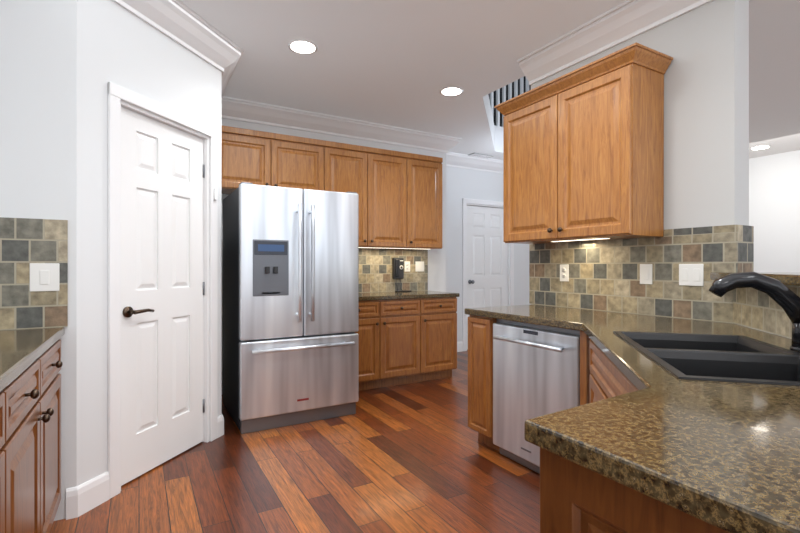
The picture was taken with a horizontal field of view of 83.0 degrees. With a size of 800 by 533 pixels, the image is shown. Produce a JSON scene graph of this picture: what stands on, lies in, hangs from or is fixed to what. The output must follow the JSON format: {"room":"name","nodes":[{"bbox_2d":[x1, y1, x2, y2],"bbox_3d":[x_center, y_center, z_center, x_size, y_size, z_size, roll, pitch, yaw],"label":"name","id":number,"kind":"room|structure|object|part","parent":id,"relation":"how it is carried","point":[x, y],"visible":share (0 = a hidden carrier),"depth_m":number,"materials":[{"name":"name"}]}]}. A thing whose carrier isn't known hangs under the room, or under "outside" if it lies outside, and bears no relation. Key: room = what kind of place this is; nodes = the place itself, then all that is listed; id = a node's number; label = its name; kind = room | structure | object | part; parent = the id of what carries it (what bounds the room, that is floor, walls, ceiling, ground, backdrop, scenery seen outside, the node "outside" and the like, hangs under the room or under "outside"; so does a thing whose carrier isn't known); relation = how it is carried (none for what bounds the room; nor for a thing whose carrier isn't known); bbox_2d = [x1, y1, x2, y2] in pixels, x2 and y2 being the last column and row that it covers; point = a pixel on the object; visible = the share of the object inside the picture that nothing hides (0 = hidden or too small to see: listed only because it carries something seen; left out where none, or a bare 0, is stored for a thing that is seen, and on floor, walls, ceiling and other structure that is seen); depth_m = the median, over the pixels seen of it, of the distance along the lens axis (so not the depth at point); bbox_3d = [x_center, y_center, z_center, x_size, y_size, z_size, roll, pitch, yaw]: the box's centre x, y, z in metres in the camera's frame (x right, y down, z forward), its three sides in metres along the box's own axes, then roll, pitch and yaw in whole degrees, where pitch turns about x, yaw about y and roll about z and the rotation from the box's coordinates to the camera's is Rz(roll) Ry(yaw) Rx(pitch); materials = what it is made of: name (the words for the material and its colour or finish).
{"room":"kitchen","nodes":[
{"label":"kitchen","id":0,"kind":"room"},
{"bbox_2d":[0,0,76,520],"bbox_3d":[-1.884,-0.175,2.053,0.690,2.750,0.120,0,0,-30],"label":"wall","id":1,"kind":"structure","parent":0,"point":[38,38],"depth_m":2.11,"materials":[{"name":"white paint"}]},
{"bbox_2d":[0,217,67,329],"bbox_3d":[-1.861,0.033,1.985,0.650,0.505,0.010,0,0,-30],"label":"backsplash","id":2,"kind":"structure","parent":1,"relation":"attached to","point":[23,241],"depth_m":2.07,"materials":[{"name":"tile"}]},
{"bbox_2d":[30,263,58,291],"bbox_3d":[-1.648,0.050,2.097,0.110,0.130,0.008,0,0,-30],"label":"switch","id":3,"kind":"object","parent":2,"relation":"attached to","point":[43,276],"visible":1,"depth_m":2.09,"materials":[{"name":"white plastic"}]},
{"bbox_2d":[77,0,221,485],"bbox_3d":[-1.482,-0.175,2.718,0.140,2.750,1.089,0,0,15],"label":"wall","id":4,"kind":"structure","parent":0,"point":[97,20],"depth_m":2.31,"materials":[{"name":"white paint"}]},
{"bbox_2d":[121,107,204,485],"bbox_3d":[-1.413,0.161,2.753,0.114,2.058,0.690,0,0,15],"label":"pantry door","id":5,"kind":"structure","parent":4,"relation":"in","point":[163,167],"depth_m":2.72,"materials":[{"name":"white wood"}]},
{"bbox_2d":[108,82,217,498],"bbox_3d":[-1.445,0.123,2.760,0.150,2.154,0.857,0,0,15],"label":"trim","id":6,"kind":"structure","parent":4,"relation":"attached to","point":[117,94],"depth_m":2.44,"materials":[{"name":"white wood"}]},
{"bbox_2d":[66,341,462,519],"bbox_3d":[0.756,1.129,5.612,1.306,0.142,8.273,0,0,43],"label":"trim","id":7,"kind":"structure","parent":4,"relation":"attached to","point":[83,498],"depth_m":2.23,"materials":[{"name":"white wood"}]},
{"bbox_3d":[1.225,1.129,5.178,7.900,0.142,2.456,0,0,-30],"label":"baseboard","id":8,"kind":"part","parent":7,"relation":"part of","materials":[{"name":"white"}]},
{"bbox_2d":[112,0,749,173],"bbox_3d":[0.302,-1.470,2.932,4.704,0.160,12.127,0,0,15],"label":"crown molding","id":9,"kind":"structure","parent":4,"relation":"attached to","point":[629,19],"depth_m":3.11,"materials":[{"name":"white wood"}]},
{"bbox_2d":[50,349,539,532],"bbox_3d":[2.402,1.230,2.340,8.900,0.060,8.850,0,0,-30],"label":"floor","id":10,"kind":"structure","parent":0,"point":[409,459],"depth_m":2.52,"materials":[{"name":"brown wood"}]},
{"bbox_2d":[0,340,62,532],"bbox_3d":[-1.328,0.762,1.091,0.653,0.875,2.017,0,0,-30],"label":"base cabinet","id":11,"kind":"object","parent":10,"relation":"on","point":[30,405],"visible":0.97,"depth_m":1.54,"materials":[{"name":"brown wood"}]},
{"bbox_2d":[0,327,64,391],"bbox_3d":[-1.354,0.305,1.097,0.639,0.040,2.054,0,0,-30],"label":"countertop","id":12,"kind":"structure","parent":11,"relation":"on","point":[19,348],"depth_m":1.61,"materials":[{"name":"stone"}]},
{"bbox_2d":[223,182,358,433],"bbox_3d":[-0.910,0.299,3.735,0.920,1.802,0.880,0,0,-30],"label":"refrigerator","id":13,"kind":"object","parent":10,"relation":"on","point":[291,255],"visible":1,"depth_m":3.39,"materials":[{"name":"grey metal"}]},
{"bbox_2d":[355,297,456,390],"bbox_3d":[-0.133,0.762,4.730,1.400,0.875,0.637,0,0,-30],"label":"base cabinet","id":14,"kind":"object","parent":10,"relation":"on","point":[402,341],"visible":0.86,"depth_m":4.52,"materials":[{"name":"brown wood"}]},
{"bbox_2d":[359,291,459,300],"bbox_3d":[-0.132,0.305,4.753,1.425,0.040,0.624,0,0,-30],"label":"countertop","id":15,"kind":"structure","parent":14,"relation":"on","point":[367,296],"depth_m":4.60,"materials":[{"name":"stone"}]},
{"bbox_2d":[392,258,410,291],"bbox_3d":[0.022,0.092,5.138,0.205,0.385,0.090,0,0,-30],"label":"wall phone","id":16,"kind":"object","parent":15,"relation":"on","point":[397,263],"visible":1,"depth_m":5.12,"materials":[{"name":"black plastic"}]},
{"bbox_2d":[468,315,589,450],"bbox_3d":[0.971,0.762,2.829,0.652,0.875,0.930,0,0,-30],"label":"base cabinet","id":17,"kind":"object","parent":10,"relation":"on","point":[480,329],"visible":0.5,"depth_m":2.93,"materials":[{"name":"brown wood"}]},
{"bbox_2d":[465,304,799,532],"bbox_3d":[0.980,0.305,1.825,1.307,0.040,3.176,0,0,5],"label":"countertop","id":18,"kind":"structure","parent":17,"relation":"on","point":[724,455],"depth_m":0.78,"materials":[{"name":"stone"}]},
{"bbox_2d":[613,331,799,385],"bbox_3d":[1.048,0.384,1.488,0.484,0.210,0.844,0,0,15],"label":"sink","id":19,"kind":"object","parent":18,"relation":"in","point":[707,357],"visible":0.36,"depth_m":1.48,"materials":[{"name":"black"}]},
{"bbox_2d":[709,272,799,351],"bbox_3d":[1.235,0.151,1.525,0.318,0.266,0.128,0,0,15],"label":"faucet","id":20,"kind":"object","parent":18,"relation":"on","point":[781,294],"visible":0.98,"depth_m":1.53,"materials":[{"name":"black metal"}]},
{"bbox_2d":[493,319,579,473],"bbox_3d":[0.987,0.761,2.729,0.662,0.867,0.650,0,0,-30],"label":"dishwasher","id":21,"kind":"object","parent":10,"relation":"on","point":[536,368],"visible":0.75,"depth_m":2.61,"materials":[{"name":"silver metal"}]},
{"bbox_2d":[589,339,637,402],"bbox_3d":[1.009,0.762,1.604,0.578,0.875,1.156,0,0,15],"label":"base cabinet","id":22,"kind":"object","parent":10,"relation":"on","point":[606,380],"visible":0.14,"depth_m":1.76,"materials":[{"name":"brown wood"}]},
{"bbox_2d":[540,447,728,532],"bbox_3d":[0.572,0.762,0.641,0.350,0.875,0.661,0,0,-30],"label":"base cabinet","id":23,"kind":"object","parent":10,"relation":"on","point":[574,498],"visible":0.35,"depth_m":0.74,"materials":[{"name":"brown wood"}]},
{"bbox_2d":[222,118,445,394],"bbox_3d":[-0.824,-0.175,5.067,2.860,2.750,0.600,0,0,-30],"label":"wall","id":24,"kind":"structure","parent":0,"point":[436,257],"depth_m":5.19,"materials":[{"name":"white paint"}]},
{"bbox_2d":[222,125,442,249],"bbox_3d":[-0.644,-0.710,4.596,2.420,1.021,0.376,0,0,-30],"label":"upper cabinet","id":25,"kind":"object","parent":24,"relation":"attached to","point":[400,193],"visible":0.8,"depth_m":4.58,"materials":[{"name":"brown wood"}]},
{"bbox_2d":[359,248,427,292],"bbox_3d":[-0.287,0.043,5.018,1.420,0.484,0.010,0,0,-30],"label":"backsplash","id":26,"kind":"structure","parent":24,"relation":"attached to","point":[375,265],"depth_m":5.10,"materials":[{"name":"tile"}]},
{"bbox_2d":[404,261,409,271],"bbox_3d":[0.085,0.000,5.222,0.075,0.118,0.008,0,0,-30],"label":"outlet","id":27,"kind":"object","parent":26,"relation":"attached to","point":[406,263],"visible":1,"depth_m":5.22,"materials":[{"name":"white plastic"}]},
{"bbox_2d":[415,261,423,271],"bbox_3d":[0.234,0.000,5.308,0.120,0.118,0.008,0,0,-30],"label":"switch","id":28,"kind":"object","parent":26,"relation":"attached to","point":[419,265],"visible":1,"depth_m":5.30,"materials":[{"name":"white plastic"}]},
{"bbox_2d":[469,153,492,157],"bbox_3d":[1.122,-1.544,6.306,0.350,0.011,0.160,0,0,-30],"label":"ceiling vent","id":29,"kind":"object","parent":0,"point":[473,154],"depth_m":6.28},
{"bbox_2d":[446,166,530,341],"bbox_3d":[2.111,-0.175,7.194,4.350,2.750,0.150,0,0,-30],"label":"wall","id":30,"kind":"structure","parent":0,"point":[461,183],"depth_m":6.40,"materials":[{"name":"white paint"}]},
{"bbox_2d":[467,205,507,348],"bbox_3d":[1.302,0.158,6.646,0.800,2.065,0.131,0,0,-30],"label":"hall door","id":31,"kind":"structure","parent":30,"relation":"in","point":[487,253],"depth_m":6.66,"materials":[{"name":"white wood"}]},
{"bbox_2d":[462,198,513,350],"bbox_3d":[1.279,0.117,6.685,0.972,2.166,0.140,0,0,-30],"label":"trim","id":32,"kind":"structure","parent":30,"relation":"attached to","point":[470,202],"depth_m":6.41,"materials":[{"name":"white wood"}]},
{"bbox_2d":[179,0,799,159],"bbox_3d":[2.402,-1.700,2.340,8.900,0.300,8.850,0,0,-30],"label":"ceiling","id":33,"kind":"structure","parent":0,"point":[386,62],"depth_m":3.34,"materials":[{"name":"white paint"}]},
{"bbox_2d":[288,39,317,53],"bbox_3d":[-0.684,-1.546,3.185,0.206,0.008,0.206,0,0,-30],"label":"recessed light","id":34,"kind":"object","parent":33,"relation":"in","point":[301,46],"visible":1,"depth_m":3.17,"materials":[{"name":"white"}]},
{"bbox_2d":[440,86,462,95],"bbox_3d":[0.455,-1.546,3.992,0.206,0.008,0.206,0,0,-30],"label":"recessed light","id":35,"kind":"object","parent":33,"relation":"in","point":[452,90],"visible":1,"depth_m":3.98,"materials":[{"name":"white"}]},
{"bbox_2d":[490,77,528,129],"bbox_3d":[1.524,-2.341,6.261,2.100,0.979,0.070,0,0,-30],"label":"stair railing","id":36,"kind":"object","parent":33,"relation":"on","point":[497,126],"visible":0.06,"depth_m":6.20,"materials":[{"name":"white wood"}]},
{"bbox_2d":[750,145,770,149],"bbox_3d":[4.687,-1.546,5.882,0.216,0.008,0.216,0,0,-30],"label":"ceiling light","id":37,"kind":"object","parent":33,"relation":"attached to","point":[763,146],"depth_m":5.86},
{"bbox_2d":[488,76,530,126],"bbox_3d":[0.177,-2.975,6.193,8.900,2.250,0.050,0,0,-30],"label":"wall","id":38,"kind":"structure","parent":0,"point":[524,76],"depth_m":7.02,"materials":[{"name":"grey paint"}]},
{"bbox_2d":[531,0,748,326],"bbox_3d":[1.409,-0.175,2.909,0.150,2.750,1.370,0,0,-30],"label":"wall","id":39,"kind":"structure","parent":0,"point":[706,80],"depth_m":2.40,"materials":[{"name":"grey paint"}]},
{"bbox_2d":[494,42,672,243],"bbox_3d":[1.108,-0.670,2.914,0.346,1.001,1.088,0,0,-30],"label":"upper cabinet","id":40,"kind":"object","parent":39,"relation":"attached to","point":[583,148],"visible":1,"depth_m":2.65,"materials":[{"name":"brown wood"}]},
{"bbox_2d":[529,233,737,322],"bbox_3d":[1.339,0.058,2.858,0.010,0.454,1.384,0,0,-30],"label":"backsplash","id":41,"kind":"structure","parent":39,"relation":"attached to","point":[604,275],"depth_m":2.72,"materials":[{"name":"stone"}]},
{"bbox_2d":[560,264,568,280],"bbox_3d":[1.150,0.045,3.168,0.008,0.118,0.075,0,0,-30],"label":"outlet","id":42,"kind":"object","parent":41,"relation":"attached to","point":[564,269],"visible":1,"depth_m":3.16,"materials":[{"name":"white plastic"}]},
{"bbox_2d":[640,264,651,283],"bbox_3d":[1.445,0.045,2.656,0.008,0.118,0.075,0,0,-30],"label":"switch","id":43,"kind":"object","parent":41,"relation":"attached to","point":[645,269],"visible":1,"depth_m":2.65,"materials":[{"name":"white plastic"}]},
{"bbox_2d":[679,264,703,285],"bbox_3d":[1.570,0.045,2.440,0.008,0.118,0.125,0,0,-30],"label":"switch","id":44,"kind":"object","parent":41,"relation":"attached to","point":[689,274],"visible":1,"depth_m":2.44,"materials":[{"name":"white plastic"}]},
{"bbox_2d":[664,225,737,236],"bbox_3d":[1.595,-0.189,2.416,0.010,0.040,0.362,0,0,-30],"label":"backsplash","id":45,"kind":"structure","parent":39,"relation":"attached to","point":[725,228],"depth_m":2.39,"materials":[{"name":"tile"}]},
{"bbox_2d":[738,225,753,271],"bbox_3d":[1.760,0.038,2.308,0.168,0.494,0.010,0,0,-30],"label":"tile","id":46,"kind":"structure","parent":39,"relation":"attached to","point":[745,233],"depth_m":2.30,"materials":[{"name":"tile"}]},
{"bbox_2d":[733,285,798,338],"bbox_3d":[1.679,0.177,1.984,0.162,0.214,0.573,0,0,15],"label":"backsplash","id":47,"kind":"structure","parent":0,"point":[752,308],"depth_m":2.01,"materials":[{"name":"beige stone"}]},
{"bbox_2d":[749,150,799,338],"bbox_3d":[6.188,-0.175,4.583,0.100,2.750,8.750,0,0,-30],"label":"wall","id":48,"kind":"structure","parent":0,"point":[774,180],"depth_m":6.23,"materials":[{"name":"white paint"}]},
{"bbox_3d":[1.531,0.177,1.430,0.162,0.214,0.573,0,0,15],"label":"wall","id":49,"kind":"structure","parent":0,"visible":0},
{"bbox_2d":[710,272,799,285],"bbox_3d":[1.558,0.049,1.412,0.400,0.040,1.800,0,0,15],"label":"ledge shelf","id":50,"kind":"object","parent":49,"relation":"on","point":[787,278],"visible":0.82,"depth_m":1.74,"materials":[{"name":"stone"}]}
]}

